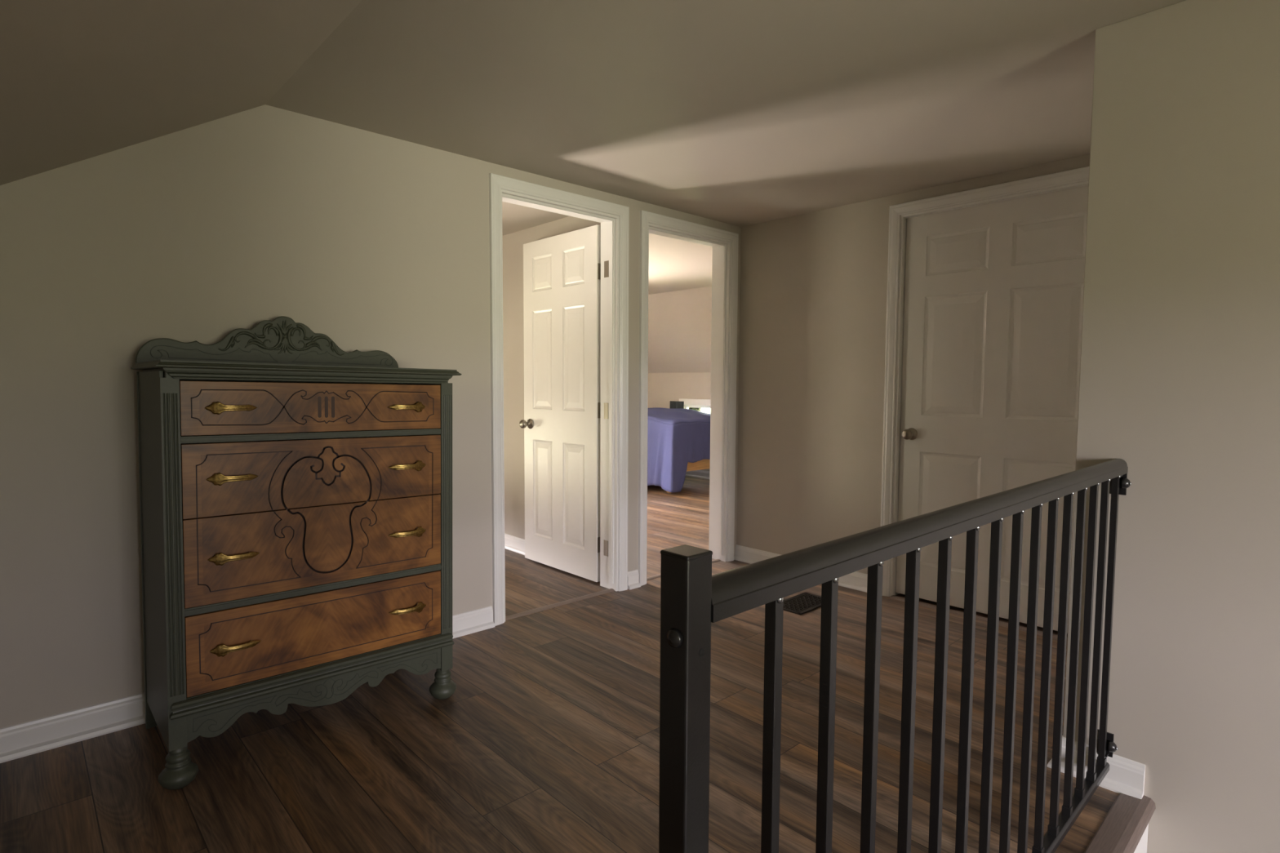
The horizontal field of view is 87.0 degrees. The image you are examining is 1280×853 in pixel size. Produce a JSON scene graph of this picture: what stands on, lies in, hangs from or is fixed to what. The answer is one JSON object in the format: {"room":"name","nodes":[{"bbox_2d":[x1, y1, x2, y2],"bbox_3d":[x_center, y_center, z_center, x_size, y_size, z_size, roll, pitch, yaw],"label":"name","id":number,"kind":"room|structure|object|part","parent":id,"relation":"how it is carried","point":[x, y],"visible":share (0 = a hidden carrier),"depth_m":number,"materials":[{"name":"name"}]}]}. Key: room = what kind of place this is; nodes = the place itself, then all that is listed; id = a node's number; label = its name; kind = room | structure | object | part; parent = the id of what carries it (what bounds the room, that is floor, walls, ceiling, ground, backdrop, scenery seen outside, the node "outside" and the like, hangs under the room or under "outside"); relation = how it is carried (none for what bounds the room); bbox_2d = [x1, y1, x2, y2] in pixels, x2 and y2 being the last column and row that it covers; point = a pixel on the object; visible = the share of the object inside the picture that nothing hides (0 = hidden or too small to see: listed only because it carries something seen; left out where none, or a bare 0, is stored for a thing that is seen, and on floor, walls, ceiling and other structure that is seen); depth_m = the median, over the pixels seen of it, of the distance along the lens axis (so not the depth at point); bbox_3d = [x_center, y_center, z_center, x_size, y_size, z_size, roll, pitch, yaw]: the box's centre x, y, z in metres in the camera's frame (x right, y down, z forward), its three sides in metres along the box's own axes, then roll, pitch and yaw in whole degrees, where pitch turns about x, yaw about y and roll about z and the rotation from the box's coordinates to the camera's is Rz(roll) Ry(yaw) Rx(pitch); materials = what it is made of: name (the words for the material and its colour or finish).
{"room":"upstairs landing","nodes":[
{"label":"upstairs landing","id":0,"kind":"room"},
{"bbox_2d":[0,0,361,185],"bbox_3d":[-1.329,-0.710,1.381,1.434,0.963,10.140,-3,5,-43],"label":"ceiling","id":1,"kind":"structure","parent":0,"point":[80,80],"depth_m":1.60,"materials":[{"name":"beige paint"}]},
{"bbox_2d":[0,104,741,728],"bbox_3d":[0.093,-0.177,3.942,6.720,2.136,0.140,-3,5,-43],"label":"wall","id":2,"kind":"structure","parent":0,"point":[366,241],"depth_m":2.26,"materials":[{"name":"beige paint"}]},
{"bbox_2d":[0,605,495,763],"bbox_3d":[-1.499,0.935,2.411,2.219,0.094,0.030,-3,5,-43],"label":"baseboard","id":3,"kind":"structure","parent":2,"relation":"attached to","point":[45,734],"depth_m":2.15,"materials":[{"name":"white paint"}]},
{"bbox_2d":[488,173,629,626],"bbox_3d":[-0.429,-0.123,3.456,0.840,2.085,0.178,-3,5,-43],"label":"trim","id":4,"kind":"structure","parent":2,"relation":"attached to","point":[614,218],"depth_m":3.61,"materials":[{"name":"white paint"}]},
{"bbox_2d":[519,224,608,582],"bbox_3d":[-0.442,-0.129,4.017,0.186,2.000,0.834,-3,5,-43],"label":"door","id":5,"kind":"structure","parent":2,"relation":"in","point":[561,423],"depth_m":4.00,"materials":[{"name":"white paint"}]},
{"bbox_3d":[-0.719,-0.016,4.239,0.075,0.064,0.064,-3,5,-43],"label":"knob","id":6,"kind":"part","parent":5,"relation":"part of","materials":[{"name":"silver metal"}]},
{"bbox_2d":[627,569,640,590],"bbox_3d":[-0.035,0.856,3.775,0.082,0.094,0.030,-3,5,-43],"label":"baseboard","id":7,"kind":"structure","parent":2,"relation":"attached to","point":[633,575],"depth_m":3.77,"materials":[{"name":"white paint"}]},
{"bbox_2d":[646,559,720,580],"bbox_3d":[0.256,0.877,4.145,0.697,0.008,0.040,-3,5,-43],"label":"trim","id":8,"kind":"structure","parent":2,"relation":"attached to","point":[714,560],"depth_m":3.99,"materials":[{"name":"brown wood"}]},
{"bbox_2d":[638,209,738,586],"bbox_3d":[0.251,-0.160,4.090,0.833,2.085,0.178,-3,5,-43],"label":"trim","id":9,"kind":"structure","parent":2,"relation":"attached to","point":[725,244],"depth_m":4.26,"materials":[{"name":"white paint"}]},
{"bbox_2d":[502,216,600,555],"bbox_3d":[-1.491,-0.271,5.297,0.143,2.136,4.010,-3,5,-43],"label":"wall","id":10,"kind":"structure","parent":0,"point":[513,243],"depth_m":4.54,"materials":[{"name":"beige paint"}]},
{"bbox_2d":[0,475,1119,852],"bbox_3d":[0.681,1.002,3.379,6.960,0.140,10.140,-3,5,-43],"label":"floor","id":11,"kind":"structure","parent":0,"point":[546,740],"depth_m":2.07,"materials":[{"name":"wood"}]},
{"bbox_2d":[130,315,461,790],"bbox_3d":[-1.133,0.305,2.281,0.924,1.389,0.504,-2,4,-43],"label":"dresser","id":12,"kind":"object","parent":11,"relation":"on","point":[295,486],"visible":1,"depth_m":2.08,"materials":[{"name":"green paint"}]},
{"bbox_3d":[-1.587,0.406,2.190,0.050,1.162,0.020,-2,4,-43],"label":"leg","id":13,"kind":"part","parent":12,"relation":"part of","materials":[{"name":"green paint"}]},
{"bbox_3d":[-1.456,0.371,2.025,0.010,1.072,0.395,-2,4,-43],"label":"panel","id":14,"kind":"part","parent":12,"relation":"part of","materials":[{"name":"green paint"}]},
{"bbox_3d":[-1.297,0.384,1.873,0.043,1.035,0.046,-2,4,-43],"label":"corner post","id":15,"kind":"part","parent":12,"relation":"part of","materials":[{"name":"green paint"}]},
{"bbox_3d":[-1.161,-0.053,1.923,0.131,0.037,0.025,-2,4,-43],"label":"handle","id":16,"kind":"part","parent":12,"relation":"part of","materials":[{"name":"gold metal"}]},
{"bbox_3d":[-1.164,0.148,1.934,0.131,0.037,0.025,-2,4,-43],"label":"handle","id":17,"kind":"part","parent":12,"relation":"part of","materials":[{"name":"gold metal"}]},
{"bbox_3d":[-1.167,0.377,1.947,0.131,0.037,0.025,-2,4,-43],"label":"handle","id":18,"kind":"part","parent":12,"relation":"part of","materials":[{"name":"gold metal"}]},
{"bbox_3d":[-1.171,0.641,1.961,0.131,0.037,0.025,-2,4,-43],"label":"handle","id":19,"kind":"part","parent":12,"relation":"part of","materials":[{"name":"gold metal"}]},
{"bbox_3d":[-1.293,0.299,2.461,0.814,0.970,0.008,-2,4,-43],"label":"panel","id":20,"kind":"part","parent":12,"relation":"part of","materials":[{"name":"green paint"}]},
{"bbox_3d":[-1.130,-0.165,2.268,0.826,0.030,0.434,-2,4,-43],"label":"frame","id":21,"kind":"part","parent":12,"relation":"part of","materials":[{"name":"green paint"}]},
{"bbox_3d":[-0.975,-0.155,2.102,0.844,0.030,0.017,-2,4,-43],"label":"moulding","id":22,"kind":"part","parent":12,"relation":"part of","materials":[{"name":"green paint"}]},
{"bbox_3d":[-1.116,-0.069,2.256,0.764,0.151,0.398,-2,4,-43],"label":"drawer","id":23,"kind":"part","parent":12,"relation":"part of","materials":[{"name":"brown wood"}]},
{"bbox_3d":[-1.117,0.018,2.261,0.768,0.020,0.399,-2,4,-43],"label":"rail","id":24,"kind":"part","parent":12,"relation":"part of","materials":[{"name":"green paint"}]},
{"bbox_3d":[-1.119,0.134,2.267,0.764,0.207,0.400,-2,4,-43],"label":"drawer","id":25,"kind":"part","parent":12,"relation":"part of","materials":[{"name":"brown wood"}]},
{"bbox_3d":[-1.122,0.364,2.280,0.764,0.248,0.398,-2,4,-43],"label":"drawer","id":26,"kind":"part","parent":12,"relation":"part of","materials":[{"name":"brown wood"}]},
{"bbox_3d":[-0.986,0.779,2.150,0.849,0.045,0.022,-2,4,-43],"label":"moulding","id":27,"kind":"part","parent":12,"relation":"part of","materials":[{"name":"green paint"}]},
{"bbox_3d":[-1.126,0.628,2.295,0.764,0.228,0.398,-2,4,-43],"label":"drawer","id":28,"kind":"part","parent":12,"relation":"part of","materials":[{"name":"brown wood"}]},
{"bbox_3d":[-1.124,0.501,2.287,0.768,0.022,0.399,-2,4,-43],"label":"rail","id":29,"kind":"part","parent":12,"relation":"part of","materials":[{"name":"green paint"}]},
{"bbox_3d":[-1.129,0.767,2.303,0.768,0.046,0.397,-2,4,-43],"label":"rail","id":30,"kind":"part","parent":12,"relation":"part of","materials":[{"name":"green paint"}]},
{"bbox_3d":[-0.781,-0.066,2.277,0.133,0.037,0.025,-2,4,-43],"label":"handle","id":31,"kind":"part","parent":12,"relation":"part of","materials":[{"name":"gold metal"}]},
{"bbox_3d":[-0.784,0.136,2.288,0.133,0.037,0.025,-2,4,-43],"label":"handle","id":32,"kind":"part","parent":12,"relation":"part of","materials":[{"name":"gold metal"}]},
{"bbox_3d":[-0.787,0.364,2.301,0.133,0.037,0.025,-2,4,-43],"label":"handle","id":33,"kind":"part","parent":12,"relation":"part of","materials":[{"name":"gold metal"}]},
{"bbox_3d":[-0.791,0.629,2.315,0.133,0.037,0.025,-2,4,-43],"label":"handle","id":34,"kind":"part","parent":12,"relation":"part of","materials":[{"name":"gold metal"}]},
{"bbox_3d":[-0.845,0.349,2.595,0.010,1.072,0.395,-2,4,-43],"label":"panel","id":35,"kind":"part","parent":12,"relation":"part of","materials":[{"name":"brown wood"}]},
{"bbox_3d":[-0.704,0.362,2.426,0.043,1.035,0.046,-2,4,-43],"label":"corner post","id":36,"kind":"part","parent":12,"relation":"part of","materials":[{"name":"green paint"}]},
{"bbox_2d":[505,588,614,620],"bbox_3d":[-0.410,0.915,3.495,0.704,0.008,0.043,-3,5,-43],"label":"threshold","id":37,"kind":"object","parent":11,"relation":"on","point":[570,601],"depth_m":3.47,"materials":[{"name":"brown wood"}]},
{"bbox_2d":[666,459,710,493],"bbox_3d":[0.139,0.288,7.964,1.010,0.700,1.700,-3,5,-43],"label":"bed","id":38,"kind":"object","parent":11,"relation":"on","point":[704,464],"visible":0.05,"depth_m":7.27,"materials":[{"name":"brown wood"}]},
{"bbox_2d":[647,407,710,493],"bbox_3d":[0.126,0.200,7.887,1.171,0.816,1.847,-3,5,-43],"label":"blanket","id":39,"kind":"object","parent":38,"relation":"on","point":[677,437],"visible":0.41,"depth_m":7.08,"materials":[{"name":"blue fabric"}]},
{"bbox_3d":[0.710,0.399,7.365,1.000,0.130,0.035,-3,5,-43],"label":"rail","id":40,"kind":"part","parent":38,"relation":"part of","materials":[{"name":"brown wood"}]},
{"bbox_2d":[783,591,821,615],"bbox_3d":[0.850,0.921,3.522,0.330,0.005,0.184,-3,5,-43],"label":"floor vent","id":41,"kind":"object","parent":11,"relation":"in","point":[802,603],"visible":0.87,"depth_m":3.51,"materials":[{"name":"brown metal"}]},
{"bbox_2d":[658,458,1131,852],"bbox_3d":[0.687,0.576,1.299,1.798,0.974,0.052,-3,5,-43],"label":"railing","id":42,"kind":"object","parent":11,"relation":"on","point":[692,597],"visible":1,"depth_m":1.05,"materials":[{"name":"black metal"}]},
{"bbox_3d":[0.044,0.611,0.708,0.037,0.972,0.038,-3,5,-43],"label":"post","id":43,"kind":"part","parent":42,"relation":"part of","materials":[{"name":"black metal"}]},
{"bbox_3d":[0.698,0.143,1.288,1.745,0.039,0.041,-3,5,-43],"label":"rail","id":44,"kind":"part","parent":42,"relation":"part of","materials":[{"name":"black metal"}]},
{"bbox_3d":[0.691,1.002,1.340,1.739,0.022,0.030,-3,5,-43],"label":"rail","id":45,"kind":"part","parent":42,"relation":"part of","materials":[{"name":"black"}]},
{"bbox_2d":[647,372,711,471],"bbox_3d":[1.176,0.012,7.812,0.120,1.280,4.010,-3,5,-43],"label":"wall","id":46,"kind":"structure","parent":0,"point":[663,388],"depth_m":8.46,"materials":[{"name":"beige paint"}]},
{"bbox_2d":[679,398,710,413],"bbox_3d":[0.862,-0.025,8.105,0.096,0.601,1.010,-3,5,-43],"label":"window","id":47,"kind":"structure","parent":46,"relation":"in","point":[700,405],"depth_m":8.24,"materials":[{"name":"white paint"}]},
{"bbox_2d":[670,400,684,408],"bbox_3d":[0.458,-0.028,8.421,0.042,0.575,0.238,-3,5,-43],"label":"curtain","id":48,"kind":"object","parent":47,"relation":"hanging from","point":[673,404],"visible":0.14,"depth_m":8.40,"materials":[{"name":"grey fabric"}]},
{"bbox_3d":[0.879,-0.021,8.121,0.003,0.405,0.830,-3,5,-43],"label":"pane","id":49,"kind":"part","parent":47,"relation":"part of","materials":[{"name":"clear glass"}]},
{"bbox_3d":[0.879,-0.021,8.121,0.050,0.465,0.890,-3,5,-43],"label":"sash","id":50,"kind":"part","parent":47,"relation":"part of","materials":[{"name":"white paint"}]},
{"bbox_2d":[685,470,709,479],"bbox_3d":[1.118,0.607,7.798,0.030,0.094,4.010,-3,5,-43],"label":"baseboard","id":51,"kind":"structure","parent":46,"relation":"attached to","point":[695,473],"depth_m":8.22,"materials":[{"name":"white paint"}]},
{"bbox_2d":[648,286,711,373],"bbox_3d":[0.871,-1.027,7.455,0.970,1.076,4.250,-3,5,-43],"label":"ceiling","id":52,"kind":"structure","parent":0,"point":[680,322],"depth_m":7.76,"materials":[{"name":"beige paint"}]},
{"bbox_2d":[265,0,1185,294],"bbox_3d":[0.863,-1.259,3.394,4.556,0.100,10.140,-3,5,-43],"label":"ceiling","id":53,"kind":"structure","parent":0,"point":[738,113],"depth_m":2.30,"materials":[{"name":"beige paint"}]},
{"bbox_2d":[736,154,1089,573],"bbox_3d":[1.425,-0.148,3.593,0.120,2.136,2.187,-3,5,-43],"label":"wall","id":54,"kind":"structure","parent":0,"point":[813,293],"depth_m":3.93,"materials":[{"name":"beige paint"}]},
{"bbox_2d":[733,544,867,592],"bbox_3d":[0.958,0.844,4.042,0.030,0.094,0.994,-3,5,-43],"label":"baseboard","id":55,"kind":"structure","parent":54,"relation":"attached to","point":[855,580],"depth_m":4.20,"materials":[{"name":"white paint"}]},
{"bbox_2d":[888,595,1067,642],"bbox_3d":[1.675,0.938,3.300,0.060,0.008,0.929,-3,5,-43],"label":"trim","id":56,"kind":"structure","parent":54,"relation":"attached to","point":[893,597],"depth_m":3.34,"materials":[{"name":"brown wood"}]},
{"bbox_2d":[880,166,1088,596],"bbox_3d":[1.717,-0.098,3.268,0.139,2.080,1.065,-3,5,-43],"label":"trim","id":57,"kind":"structure","parent":54,"relation":"attached to","point":[899,214],"depth_m":3.55,"materials":[{"name":"white paint"}]},
{"bbox_2d":[895,185,1088,633],"bbox_3d":[1.695,-0.072,3.247,0.115,1.995,0.925,-3,5,-43],"label":"door","id":58,"kind":"structure","parent":54,"relation":"in","point":[993,291],"depth_m":3.26,"materials":[{"name":"white paint"}]},
{"bbox_3d":[1.406,0.041,3.534,0.075,0.064,0.064,-3,5,-43],"label":"knob","id":59,"kind":"part","parent":58,"relation":"part of","materials":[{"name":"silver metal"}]},
{"bbox_2d":[1062,0,1279,852],"bbox_3d":[2.950,1.266,1.175,1.295,4.636,3.563,-3,5,-43],"label":"wall","id":60,"kind":"structure","parent":0,"point":[1180,378],"depth_m":1.77,"materials":[{"name":"beige paint"}]},
{"bbox_2d":[1046,735,1145,799],"bbox_3d":[1.419,0.973,2.049,0.330,0.094,0.231,-3,5,-43],"label":"baseboard","id":61,"kind":"structure","parent":60,"relation":"attached to","point":[1126,776],"depth_m":1.90,"materials":[{"name":"white paint"}]},
{"bbox_2d":[1084,793,1155,852],"bbox_3d":[0.748,1.076,1.284,1.759,0.037,0.078,-3,5,-43],"label":"trim","id":62,"kind":"structure","parent":60,"relation":"attached to","point":[1122,829],"depth_m":1.75,"materials":[{"name":"wood"}]},
{"bbox_2d":[1133,823,1148,852],"bbox_3d":[0.760,1.240,1.281,1.759,0.290,0.012,-3,5,-43],"label":"trim","id":63,"kind":"structure","parent":60,"relation":"attached to","point":[1141,847],"depth_m":1.83,"materials":[{"name":"white paint"}]}
]}

